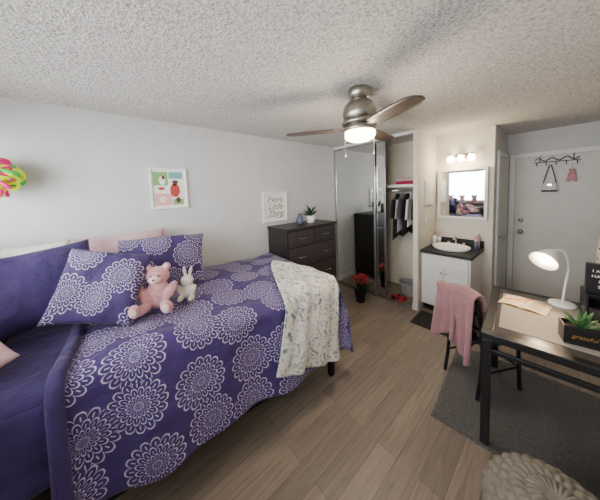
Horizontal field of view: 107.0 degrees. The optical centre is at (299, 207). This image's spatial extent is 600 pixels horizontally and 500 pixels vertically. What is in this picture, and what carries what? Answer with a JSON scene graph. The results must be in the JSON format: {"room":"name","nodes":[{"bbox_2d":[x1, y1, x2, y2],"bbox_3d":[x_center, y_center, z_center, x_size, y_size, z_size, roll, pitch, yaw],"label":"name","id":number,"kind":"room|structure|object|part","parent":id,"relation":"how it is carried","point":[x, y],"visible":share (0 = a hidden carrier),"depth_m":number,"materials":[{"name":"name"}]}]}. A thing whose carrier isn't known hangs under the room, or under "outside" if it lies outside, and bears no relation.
{"room":"bedroom","nodes":[
{"label":"bedroom","id":0,"kind":"room"},
{"bbox_2d":[0,96,336,270],"bbox_3d":[-0.658,0.264,2.937,4.860,2.400,0.100,-5,5,-40],"label":"wall","id":1,"kind":"structure","parent":0,"point":[86,172],"depth_m":2.11,"materials":[{"name":"paint"}]},
{"bbox_2d":[0,157,26,197],"bbox_3d":[-2.038,-0.202,1.478,0.276,0.280,0.294,-5,5,-40],"label":"ornament","id":2,"kind":"object","parent":1,"relation":"hanging from","point":[11,176],"visible":1,"depth_m":1.49,"materials":[{"name":"multicoloured"}]},
{"bbox_2d":[148,167,188,209],"bbox_3d":[-1.330,-0.199,2.262,0.330,0.410,0.021,-5,5,-40],"label":"framed picture","id":3,"kind":"object","parent":1,"relation":"attached to","point":[168,186],"visible":1,"depth_m":2.26,"materials":[{"name":"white paper"}]},
{"bbox_2d":[262,191,287,222],"bbox_3d":[-0.345,-0.020,3.110,0.400,0.420,0.023,-5,5,-40],"label":"print","id":4,"kind":"object","parent":1,"relation":"attached to","point":[274,204],"visible":1,"depth_m":3.10,"materials":[{"name":"white paper"}]},
{"bbox_2d":[334,130,412,149],"bbox_3d":[1.052,-1.013,3.398,0.080,0.040,1.340,-5,5,-40],"label":"header","id":5,"kind":"object","parent":1,"relation":"attached to","point":[406,133],"visible":0.64,"depth_m":3.31,"materials":[{"name":"paint"}]},
{"bbox_2d":[386,184,412,191],"bbox_3d":[1.385,-0.323,3.712,0.370,0.104,1.330,-5,5,-40],"label":"closet shelf","id":6,"kind":"object","parent":1,"relation":"attached to","point":[401,185],"visible":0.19,"depth_m":3.33,"materials":[{"name":"white wood"}]},
{"bbox_2d":[390,189,401,239],"bbox_3d":[1.521,0.087,3.452,0.476,0.777,0.059,-5,5,-40],"label":"jacket","id":7,"kind":"object","parent":6,"relation":"hanging from","point":[393,201],"visible":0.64,"depth_m":3.37,"materials":[{"name":"black fabric"}]},
{"bbox_3d":[1.384,-0.354,3.710,0.370,0.040,1.320,-5,5,-40],"label":"wire shelf","id":8,"kind":"part","parent":6,"relation":"part of","materials":[{"name":"white metal"}]},
{"bbox_3d":[1.314,-0.278,3.653,0.028,0.028,1.330,-5,5,-40],"label":"rod","id":9,"kind":"part","parent":6,"relation":"part of","materials":[{"name":"silver metal"}]},
{"bbox_2d":[395,188,404,232],"bbox_3d":[1.564,0.029,3.394,0.476,0.657,0.059,-5,5,-40],"label":"shirt","id":10,"kind":"object","parent":6,"relation":"hanging from","point":[398,201],"visible":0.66,"depth_m":3.31,"materials":[{"name":"grey fabric"}]},
{"bbox_2d":[395,177,412,184],"bbox_3d":[1.657,-0.407,3.375,0.240,0.097,0.320,-5,5,-40],"label":"folded blanket","id":11,"kind":"object","parent":6,"relation":"on","point":[399,181],"visible":0.51,"depth_m":3.31,"materials":[{"name":"fabric"}]},
{"bbox_2d":[400,188,411,236],"bbox_3d":[1.614,0.057,3.339,0.476,0.707,0.059,-5,5,-40],"label":"blouse","id":12,"kind":"object","parent":6,"relation":"hanging from","point":[405,229],"visible":0.7,"depth_m":3.26,"materials":[{"name":"black fabric"}]},
{"bbox_2d":[405,191,412,226],"bbox_3d":[1.660,-0.016,3.277,0.476,0.557,0.059,-5,5,-40],"label":"shirt","id":13,"kind":"object","parent":6,"relation":"hanging from","point":[409,200],"visible":0.56,"depth_m":3.19,"materials":[{"name":"grey fabric"}]},
{"bbox_2d":[411,200,412,219],"bbox_3d":[1.717,0.136,3.227,0.476,0.857,0.059,-5,5,-40],"label":"dress","id":14,"kind":"object","parent":6,"relation":"hanging from","point":[412,200],"visible":0.04,"depth_m":3.08,"materials":[{"name":"grey fabric"}]},
{"bbox_2d":[0,0,599,147],"bbox_3d":[0.703,-0.966,1.943,5.820,0.100,3.300,-5,5,-40],"label":"ceiling","id":15,"kind":"structure","parent":0,"point":[274,69],"depth_m":1.27,"materials":[{"name":"white paint"}]},
{"bbox_2d":[286,84,424,156],"bbox_3d":[0.547,-0.645,1.723,0.942,0.497,1.011,-5,5,-40],"label":"ceiling fan","id":16,"kind":"object","parent":15,"relation":"hanging from","point":[361,117],"depth_m":1.58,"materials":[{"name":"silver metal"}]},
{"bbox_2d":[114,280,599,499],"bbox_3d":[0.790,1.526,2.122,5.820,0.100,3.300,-5,5,-40],"label":"floor","id":17,"kind":"structure","parent":0,"point":[367,430],"depth_m":1.50,"materials":[{"name":"wood"}]},
{"bbox_2d":[0,253,353,499],"bbox_3d":[-0.790,1.044,1.778,2.248,1.020,1.335,-5,5,-36],"label":"bed","id":18,"kind":"object","parent":17,"relation":"on","point":[89,411],"visible":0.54,"depth_m":1.12,"materials":[{"name":"purple fabric"}]},
{"bbox_2d":[0,341,19,367],"bbox_3d":[-1.516,0.635,0.888,0.298,0.245,0.402,-1,4,16],"label":"throw pillow","id":19,"kind":"object","parent":18,"relation":"on","point":[7,355],"visible":1,"depth_m":1.02,"materials":[{"name":"pink fabric"}]},
{"bbox_2d":[0,239,69,257],"bbox_3d":[-1.970,0.480,1.549,0.543,0.430,0.220,-6,6,-42],"label":"pillow","id":20,"kind":"object","parent":18,"relation":"on","point":[4,253],"visible":0.15,"depth_m":1.59,"materials":[{"name":"fabric"}]},
{"bbox_3d":[-0.864,0.881,1.806,2.020,0.345,1.130,-5,5,-36],"label":"mattress","id":21,"kind":"part","parent":18,"relation":"part of","materials":[{"name":"purple fabric"}]},
{"bbox_3d":[-1.279,1.333,1.544,0.820,0.030,0.890,-5,5,-36],"label":"bin lid","id":22,"kind":"part","parent":18,"relation":"part of","materials":[{"name":"black paint"}]},
{"bbox_2d":[0,239,89,341],"bbox_3d":[-1.643,0.503,1.340,0.312,0.500,0.677,1,5,33],"label":"pillow","id":23,"kind":"object","parent":18,"relation":"on","point":[29,282],"visible":0.57,"depth_m":1.30,"materials":[{"name":"fabric"}]},
{"bbox_2d":[36,248,153,326],"bbox_3d":[-1.227,0.478,1.374,0.511,0.458,0.255,-3,4,-12],"label":"floral cushion","id":24,"kind":"object","parent":18,"relation":"on","point":[93,286],"visible":1,"depth_m":1.32,"materials":[{"name":"purple fabric"}]},
{"bbox_2d":[74,227,163,252],"bbox_3d":[-1.528,0.430,1.953,0.626,0.444,0.194,-6,5,-42],"label":"pillow","id":25,"kind":"object","parent":18,"relation":"on","point":[109,244],"visible":0.2,"depth_m":1.90,"materials":[{"name":"fabric"}]},
{"bbox_2d":[128,262,176,318],"bbox_3d":[-0.944,0.528,1.447,0.247,0.301,0.253,-3,4,-16],"label":"teddy bear","id":26,"kind":"object","parent":18,"relation":"on","point":[158,293],"visible":0.98,"depth_m":1.45},
{"bbox_2d":[117,233,205,288],"bbox_3d":[-1.168,0.457,1.886,0.664,0.419,0.256,-4,5,-24],"label":"floral pillow","id":27,"kind":"object","parent":18,"relation":"on","point":[179,251],"visible":0.66,"depth_m":1.88,"materials":[{"name":"purple fabric"}]},
{"bbox_2d":[177,266,195,301],"bbox_3d":[-0.814,0.542,1.593,0.132,0.235,0.134,-2,4,-6],"label":"plush bunny","id":28,"kind":"object","parent":18,"relation":"on","point":[187,290],"visible":1,"depth_m":1.58,"materials":[{"name":"white"}]},
{"bbox_2d":[271,260,339,377],"bbox_3d":[0.047,0.908,1.928,0.554,0.700,0.911,-3,4,-8],"label":"throw blanket","id":29,"kind":"object","parent":18,"relation":"on","point":[310,295],"visible":1,"depth_m":1.70,"materials":[{"name":"fabric"}]},
{"bbox_3d":[0.275,1.292,1.987,0.045,0.420,0.045,-5,5,-36],"label":"leg","id":30,"kind":"part","parent":18,"relation":"part of","materials":[{"name":"black wood"}]},
{"bbox_2d":[267,219,336,280],"bbox_3d":[0.078,0.821,3.196,0.934,1.200,0.468,-5,5,-40],"label":"dresser","id":31,"kind":"object","parent":17,"relation":"on","point":[313,245],"visible":0.5,"depth_m":2.98,"materials":[{"name":"brown wood"}]},
{"bbox_2d":[296,214,303,224],"bbox_3d":[0.003,0.155,3.077,0.116,0.150,0.116,-5,5,-40],"label":"ceramic vase","id":32,"kind":"object","parent":31,"relation":"on","point":[300,220],"visible":1,"depth_m":3.04,"materials":[{"name":"ceramic"}]},
{"bbox_3d":[0.024,0.388,2.869,0.429,0.195,0.018,-5,5,-40],"label":"drawer","id":33,"kind":"part","parent":31,"relation":"part of","materials":[{"name":"brown wood"}]},
{"bbox_2d":[298,204,316,222],"bbox_3d":[0.139,0.082,3.233,0.280,0.265,0.310,0,5,25],"label":"potted houseplant","id":34,"kind":"object","parent":31,"relation":"on","point":[310,218],"visible":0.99,"depth_m":3.16,"materials":[{"name":"white ceramic"}]},
{"bbox_3d":[0.149,0.161,3.215,0.132,0.110,0.132,-5,5,-40],"label":"pot","id":35,"kind":"part","parent":34,"relation":"part of","materials":[{"name":"white ceramic"}]},
{"bbox_3d":[0.200,0.613,3.029,0.870,0.260,0.018,-5,5,-40],"label":"drawer","id":36,"kind":"part","parent":31,"relation":"part of","materials":[{"name":"brown wood"}]},
{"bbox_3d":[0.210,0.893,3.049,0.870,0.270,0.018,-5,5,-40],"label":"drawer","id":37,"kind":"part","parent":31,"relation":"part of","materials":[{"name":"black wood"}]},
{"bbox_3d":[0.359,0.356,3.154,0.429,0.195,0.018,-5,5,-40],"label":"drawer","id":38,"kind":"part","parent":31,"relation":"part of","materials":[{"name":"brown wood"}]},
{"bbox_2d":[348,273,373,302],"bbox_3d":[0.936,1.184,3.292,0.358,0.403,0.337,-5,5,-40],"label":"plant","id":39,"kind":"object","parent":17,"relation":"on","point":[360,292],"visible":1,"depth_m":3.25,"materials":[{"name":"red plant"}]},
{"bbox_3d":[0.899,1.307,3.299,0.180,0.160,0.180,-5,5,-40],"label":"pot","id":40,"kind":"part","parent":39,"relation":"part of","materials":[{"name":"ceramic"}]},
{"bbox_2d":[337,281,412,308],"bbox_3d":[1.131,1.354,3.565,0.090,0.012,1.340,-5,5,-40],"label":"closet track","id":41,"kind":"object","parent":17,"relation":"on","point":[377,295],"visible":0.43,"depth_m":3.30,"materials":[{"name":"metal"}]},
{"bbox_2d":[336,144,374,291],"bbox_3d":[0.900,0.166,3.679,0.008,2.300,0.726,-5,5,-40],"label":"mirror door","id":42,"kind":"structure","parent":41,"relation":"on","point":[354,172],"depth_m":3.65,"materials":[{"name":"silver glass"}]},
{"bbox_2d":[334,142,376,293],"bbox_3d":[0.900,0.171,3.680,0.024,2.340,0.770,-5,5,-40],"label":"frame","id":43,"kind":"object","parent":41,"relation":"on","point":[335,151],"visible":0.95,"depth_m":3.45,"materials":[{"name":"metal"}]},
{"bbox_2d":[375,141,386,296],"bbox_3d":[1.027,0.173,3.585,0.024,2.340,0.760,-5,5,-40],"label":"frame","id":44,"kind":"object","parent":41,"relation":"on","point":[384,142],"visible":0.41,"depth_m":3.30,"materials":[{"name":"metal"}]},
{"bbox_2d":[375,142,384,294],"bbox_3d":[1.027,0.169,3.584,0.008,2.300,0.716,-5,5,-40],"label":"mirror door","id":45,"kind":"structure","parent":44,"relation":"attached to","point":[379,149],"depth_m":3.36,"materials":[{"name":"silver glass"}]},
{"bbox_2d":[390,293,399,298],"bbox_3d":[1.458,1.329,3.383,0.209,0.065,0.094,-5,5,-40],"label":"slipper","id":46,"kind":"object","parent":17,"relation":"on","point":[395,296],"visible":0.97,"depth_m":3.34,"materials":[{"name":"fabric"}]},
{"bbox_2d":[397,296,406,301],"bbox_3d":[1.530,1.332,3.299,0.209,0.065,0.094,-5,5,-40],"label":"slipper","id":47,"kind":"object","parent":17,"relation":"on","point":[402,298],"visible":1,"depth_m":3.26,"materials":[{"name":"red fabric"}]},
{"bbox_2d":[399,278,412,297],"bbox_3d":[1.719,1.244,3.458,0.260,0.201,0.346,-5,5,-40],"label":"storage basket","id":48,"kind":"object","parent":17,"relation":"on","point":[406,284],"visible":0.55,"depth_m":3.43,"materials":[{"name":"grey plastic"}]},
{"bbox_2d":[410,310,473,346],"bbox_3d":[1.703,1.397,2.642,0.388,0.017,0.628,-6,6,-42],"label":"bath mat","id":49,"kind":"object","parent":17,"relation":"on","point":[423,318],"visible":0.35,"depth_m":2.75,"materials":[{"name":"black fabric"}]},
{"bbox_2d":[420,236,483,310],"bbox_3d":[2.026,0.882,2.972,0.623,0.975,0.566,-5,5,-40],"label":"bathroom vanity","id":50,"kind":"object","parent":17,"relation":"on","point":[455,260],"visible":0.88,"depth_m":2.85,"materials":[{"name":"white paint"}]},
{"bbox_3d":[1.736,1.010,2.903,0.018,0.490,0.245,-5,5,-40],"label":"door","id":51,"kind":"part","parent":50,"relation":"part of","materials":[{"name":"white wood"}]},
{"bbox_3d":[1.806,0.685,2.783,0.018,0.130,0.498,-5,5,-40],"label":"false drawer","id":52,"kind":"part","parent":50,"relation":"part of","materials":[{"name":"white wood"}]},
{"bbox_2d":[420,244,483,260],"bbox_3d":[2.021,0.560,2.954,0.607,0.040,0.566,-5,5,-40],"label":"countertop","id":53,"kind":"structure","parent":50,"relation":"on","point":[471,255],"depth_m":2.77,"materials":[{"name":"black stone"}]},
{"bbox_2d":[433,232,436,242],"bbox_3d":[1.935,0.432,3.193,0.064,0.183,0.048,-5,5,-40],"label":"soap dispenser","id":54,"kind":"object","parent":53,"relation":"on","point":[434,236],"visible":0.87,"depth_m":3.18,"materials":[{"name":"white plastic"}]},
{"bbox_2d":[437,231,440,241],"bbox_3d":[2.034,0.425,3.258,0.068,0.180,0.068,-5,5,-40],"label":"toothbrush cup","id":55,"kind":"object","parent":53,"relation":"on","point":[439,236],"visible":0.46,"depth_m":3.24,"materials":[{"name":"white ceramic"}]},
{"bbox_2d":[432,242,470,251],"bbox_3d":[1.997,0.519,2.941,0.357,0.044,0.428,-5,5,-40],"label":"basin","id":56,"kind":"object","parent":53,"relation":"in","point":[439,246],"depth_m":2.93,"materials":[{"name":"ceramic"}]},
{"bbox_2d":[474,240,477,250],"bbox_3d":[2.226,0.471,2.806,0.044,0.140,0.044,-5,5,-40],"label":"lotion bottle","id":57,"kind":"object","parent":53,"relation":"on","point":[475,242],"visible":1,"depth_m":2.79,"materials":[{"name":"plastic"}]},
{"bbox_2d":[474,233,479,248],"bbox_3d":[2.326,0.430,2.916,0.060,0.200,0.060,-5,5,-40],"label":"mouthwash bottle","id":58,"kind":"object","parent":53,"relation":"on","point":[476,237],"visible":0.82,"depth_m":2.89,"materials":[{"name":"pink plastic"}]},
{"bbox_3d":[1.900,1.018,2.711,0.018,0.490,0.245,-5,5,-40],"label":"door","id":59,"kind":"part","parent":50,"relation":"part of","materials":[{"name":"white wood"}]},
{"bbox_2d":[431,349,599,499],"bbox_3d":[1.646,1.470,1.615,0.988,0.021,1.008,2,6,45],"label":"area rug","id":60,"kind":"object","parent":17,"relation":"on","point":[555,423],"visible":0.77,"depth_m":1.56,"materials":[{"name":"grey carpet"}]},
{"bbox_2d":[443,300,521,400],"bbox_3d":[1.492,1.054,1.841,0.464,0.780,0.360,-3,4,-10],"label":"dining chair","id":61,"kind":"object","parent":60,"relation":"on","point":[477,340],"visible":0.33,"depth_m":1.70,"materials":[{"name":"black wood"}]},
{"bbox_3d":[1.293,1.055,1.955,0.080,0.776,0.026,-3,4,-10],"label":"post","id":62,"kind":"part","parent":61,"relation":"part of","materials":[{"name":"black metal"}]},
{"bbox_2d":[430,280,486,365],"bbox_3d":[1.298,0.885,1.825,0.239,0.564,0.404,-3,4,-10],"label":"throw","id":63,"kind":"object","parent":61,"relation":"on","point":[454,307],"visible":0.92,"depth_m":1.75,"materials":[{"name":"pink fabric"}]},
{"bbox_3d":[1.347,1.073,1.665,0.080,0.776,0.026,-3,4,-10],"label":"post","id":64,"kind":"part","parent":61,"relation":"part of","materials":[{"name":"black metal"}]},
{"bbox_3d":[1.522,1.001,1.844,0.400,0.045,0.360,-3,4,-10],"label":"seat","id":65,"kind":"part","parent":61,"relation":"part of","materials":[{"name":"fabric"}]},
{"bbox_3d":[1.545,1.258,1.714,0.355,0.015,0.016,-3,4,-10],"label":"rail","id":66,"kind":"part","parent":61,"relation":"part of","materials":[{"name":"black wood"}]},
{"bbox_3d":[1.719,1.230,1.744,0.055,0.424,0.026,-3,4,-10],"label":"leg","id":67,"kind":"part","parent":61,"relation":"part of","materials":[{"name":"black metal"}]},
{"bbox_2d":[479,285,599,445],"bbox_3d":[1.688,1.098,1.450,0.720,0.737,0.880,2,6,44],"label":"desk","id":68,"kind":"object","parent":60,"relation":"on","point":[521,330],"visible":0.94,"depth_m":1.35,"materials":[{"name":"black paint"}]},
{"bbox_3d":[1.163,1.144,1.392,0.045,0.690,0.045,2,6,44],"label":"leg","id":69,"kind":"part","parent":68,"relation":"part of","materials":[{"name":"black paint"}]},
{"bbox_3d":[1.741,1.082,1.978,0.045,0.690,0.045,2,6,44],"label":"leg","id":70,"kind":"part","parent":68,"relation":"part of","materials":[{"name":"black paint"}]},
{"bbox_2d":[498,294,553,316],"bbox_3d":[1.660,0.700,1.640,0.208,0.030,0.254,-5,5,-32],"label":"open notebook","id":71,"kind":"object","parent":68,"relation":"on","point":[532,306],"visible":1,"depth_m":1.62,"materials":[{"name":"beige paper"}]},
{"bbox_3d":[1.676,0.755,1.425,0.720,0.045,0.880,2,6,44],"label":"frame","id":72,"kind":"part","parent":68,"relation":"part of","materials":[{"name":"black paint"}]},
{"bbox_3d":[1.676,0.740,1.424,0.610,0.012,0.770,2,6,44],"label":"glass panel","id":73,"kind":"part","parent":68,"relation":"part of","materials":[{"name":"glass"}]},
{"bbox_2d":[529,249,577,309],"bbox_3d":[1.834,0.501,1.594,0.294,0.421,0.158,-2,4,-6],"label":"desk lamp","id":74,"kind":"object","parent":68,"relation":"on","point":[547,259],"visible":1,"depth_m":1.59,"materials":[{"name":"white plastic"}]},
{"bbox_3d":[1.747,0.364,1.582,0.070,0.070,0.072,-5,5,-40],"label":"bulb","id":75,"kind":"part","parent":74,"relation":"part of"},
{"bbox_2d":[558,310,599,350],"bbox_3d":[1.575,0.657,1.232,0.172,0.179,0.129,1,5,37],"label":"succulent planter","id":76,"kind":"object","parent":68,"relation":"on","point":[582,332],"visible":1,"depth_m":1.21,"materials":[{"name":"black paint"}]},
{"bbox_2d":[579,285,599,322],"bbox_3d":[1.990,0.634,1.412,0.240,0.172,0.184,2,6,44],"label":"desk organizer","id":77,"kind":"object","parent":68,"relation":"on","point":[589,302],"depth_m":1.44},
{"bbox_2d":[584,262,599,293],"bbox_3d":[1.938,0.454,1.400,0.170,0.190,0.046,2,6,44],"label":"box sign","id":78,"kind":"object","parent":77,"relation":"on","point":[592,270],"visible":1,"depth_m":1.43,"materials":[{"name":"black paint"}]},
{"bbox_2d":[596,237,599,262],"bbox_3d":[2.000,0.284,1.433,0.104,0.520,0.104,-5,5,-40],"label":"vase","id":79,"kind":"object","parent":77,"relation":"on","point":[598,244],"visible":0.29,"depth_m":1.45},
{"bbox_2d":[481,452,597,499],"bbox_3d":[1.092,1.385,0.946,0.494,0.323,0.494,-3,4,-10],"label":"knitted pouf","id":80,"kind":"object","parent":17,"relation":"on","point":[513,475],"visible":1,"depth_m":1.01,"materials":[{"name":"beige fabric"}]},
{"bbox_2d":[413,129,436,309],"bbox_3d":[1.780,0.164,3.148,0.670,2.400,0.060,-5,5,-40],"label":"wall","id":81,"kind":"structure","parent":0,"point":[424,143],"depth_m":2.99,"materials":[{"name":"paint"}]},
{"bbox_2d":[412,303,417,310],"bbox_3d":[1.561,1.340,3.010,0.012,0.090,0.070,-5,5,-40],"label":"baseboard","id":82,"kind":"structure","parent":81,"relation":"attached to","point":[414,305],"depth_m":3.01,"materials":[{"name":"paint"}]},
{"bbox_2d":[425,180,433,204],"bbox_3d":[1.815,-0.216,3.103,0.280,0.340,0.029,-5,5,-40],"label":"breaker panel","id":83,"kind":"object","parent":81,"relation":"attached to","point":[429,184],"visible":1,"depth_m":3.07,"materials":[{"name":"paint"}]},
{"bbox_3d":[1.819,-0.215,3.099,0.220,0.280,0.006,-5,5,-40],"label":"door","id":84,"kind":"part","parent":83,"relation":"part of","materials":[{"name":"beige metal"}]},
{"bbox_2d":[386,125,496,306],"bbox_3d":[1.848,0.124,3.659,0.100,2.400,2.050,-5,5,-40],"label":"wall","id":85,"kind":"structure","parent":0,"point":[482,141],"depth_m":3.17,"materials":[{"name":"paint"}]},
{"bbox_2d":[447,152,474,162],"bbox_3d":[2.182,-0.679,3.009,0.114,0.112,0.320,-5,5,-40],"label":"vanity light","id":86,"kind":"object","parent":85,"relation":"attached to","point":[470,156],"visible":1,"depth_m":2.98,"materials":[{"name":"white glass"}]},
{"bbox_3d":[2.091,-0.671,3.090,0.080,0.090,0.080,-5,5,-40],"label":"lamp shade","id":87,"kind":"part","parent":86,"relation":"part of","materials":[{"name":"white glass"}]},
{"bbox_3d":[2.169,-0.667,2.999,0.080,0.090,0.080,-5,5,-40],"label":"lamp shade","id":88,"kind":"part","parent":86,"relation":"part of","materials":[{"name":"white glass"}]},
{"bbox_3d":[2.247,-0.663,2.908,0.080,0.090,0.080,-5,5,-40],"label":"lamp shade","id":89,"kind":"part","parent":86,"relation":"part of","materials":[{"name":"white glass"}]},
{"bbox_2d":[441,236,483,247],"bbox_3d":[2.243,0.474,3.140,0.017,0.090,0.566,-5,5,-40],"label":"backsplash","id":90,"kind":"structure","parent":85,"relation":"attached to","point":[468,242],"depth_m":3.10,"materials":[{"name":"black stone"}]},
{"bbox_2d":[437,166,488,220],"bbox_3d":[2.225,-0.197,3.060,0.054,0.700,0.570,-5,5,-40],"label":"vanity mirror","id":91,"kind":"object","parent":85,"relation":"attached to","point":[462,192],"visible":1,"depth_m":3.02,"materials":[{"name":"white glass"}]},
{"bbox_2d":[493,126,507,284],"bbox_3d":[2.846,0.120,3.229,0.860,2.400,0.100,-5,5,-40],"label":"wall","id":92,"kind":"structure","parent":0,"point":[502,137],"depth_m":2.98,"materials":[{"name":"paint"}]},
{"bbox_2d":[497,156,506,286],"bbox_3d":[2.895,0.301,3.199,0.630,2.020,0.019,-5,5,-40],"label":"slab","id":93,"kind":"object","parent":92,"relation":"attached to","point":[503,162],"visible":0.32,"depth_m":3.18,"materials":[{"name":"paint"}]},
{"bbox_2d":[529,249,558,270],"bbox_3d":[1.745,0.369,1.592,0.155,0.151,0.148,-5,5,-40],"label":"shade","id":94,"kind":"object","parent":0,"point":[547,259],"depth_m":1.57,"materials":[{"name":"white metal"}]},
{"bbox_2d":[505,121,599,287],"bbox_3d":[3.552,0.102,3.140,0.100,2.400,1.150,-5,5,-40],"label":"wall","id":95,"kind":"structure","parent":0,"point":[585,134],"depth_m":3.06,"materials":[{"name":"paint"}]},
{"bbox_2d":[494,145,599,288],"bbox_3d":[3.220,0.285,2.850,0.804,2.100,0.969,-5,5,-40],"label":"door frame","id":96,"kind":"structure","parent":95,"relation":"attached to","point":[514,157],"depth_m":3.33,"materials":[{"name":"paint"}]},
{"bbox_2d":[512,151,599,302],"bbox_3d":[3.525,0.287,3.086,0.033,2.020,0.790,-5,5,-40],"label":"door","id":97,"kind":"structure","parent":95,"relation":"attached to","point":[568,219],"depth_m":3.05,"materials":[{"name":"paint"}]},
{"bbox_2d":[535,153,580,165],"bbox_3d":[3.460,-0.655,2.998,0.058,0.144,0.420,-5,5,-40],"label":"hook rack","id":98,"kind":"object","parent":97,"relation":"attached to","point":[573,158],"visible":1,"depth_m":3.00,"materials":[{"name":"black metal"}]},
{"bbox_2d":[540,164,558,191],"bbox_3d":[3.419,-0.407,3.039,0.052,0.380,0.170,-5,5,-40],"label":"purse","id":99,"kind":"object","parent":98,"relation":"hanging from","point":[547,186],"visible":1,"depth_m":3.04,"materials":[{"name":"black leather"}]},
{"bbox_3d":[3.467,-0.632,3.004,0.010,0.010,0.420,-5,5,-40],"label":"rail","id":100,"kind":"part","parent":98,"relation":"part of","materials":[{"name":"black metal"}]},
{"bbox_2d":[566,163,576,181],"bbox_3d":[3.543,-0.465,2.893,0.048,0.242,0.092,-5,5,-40],"label":"charm","id":101,"kind":"object","parent":98,"relation":"hanging from","point":[571,175],"visible":1,"depth_m":2.88,"materials":[{"name":"pink fabric"}]}
]}

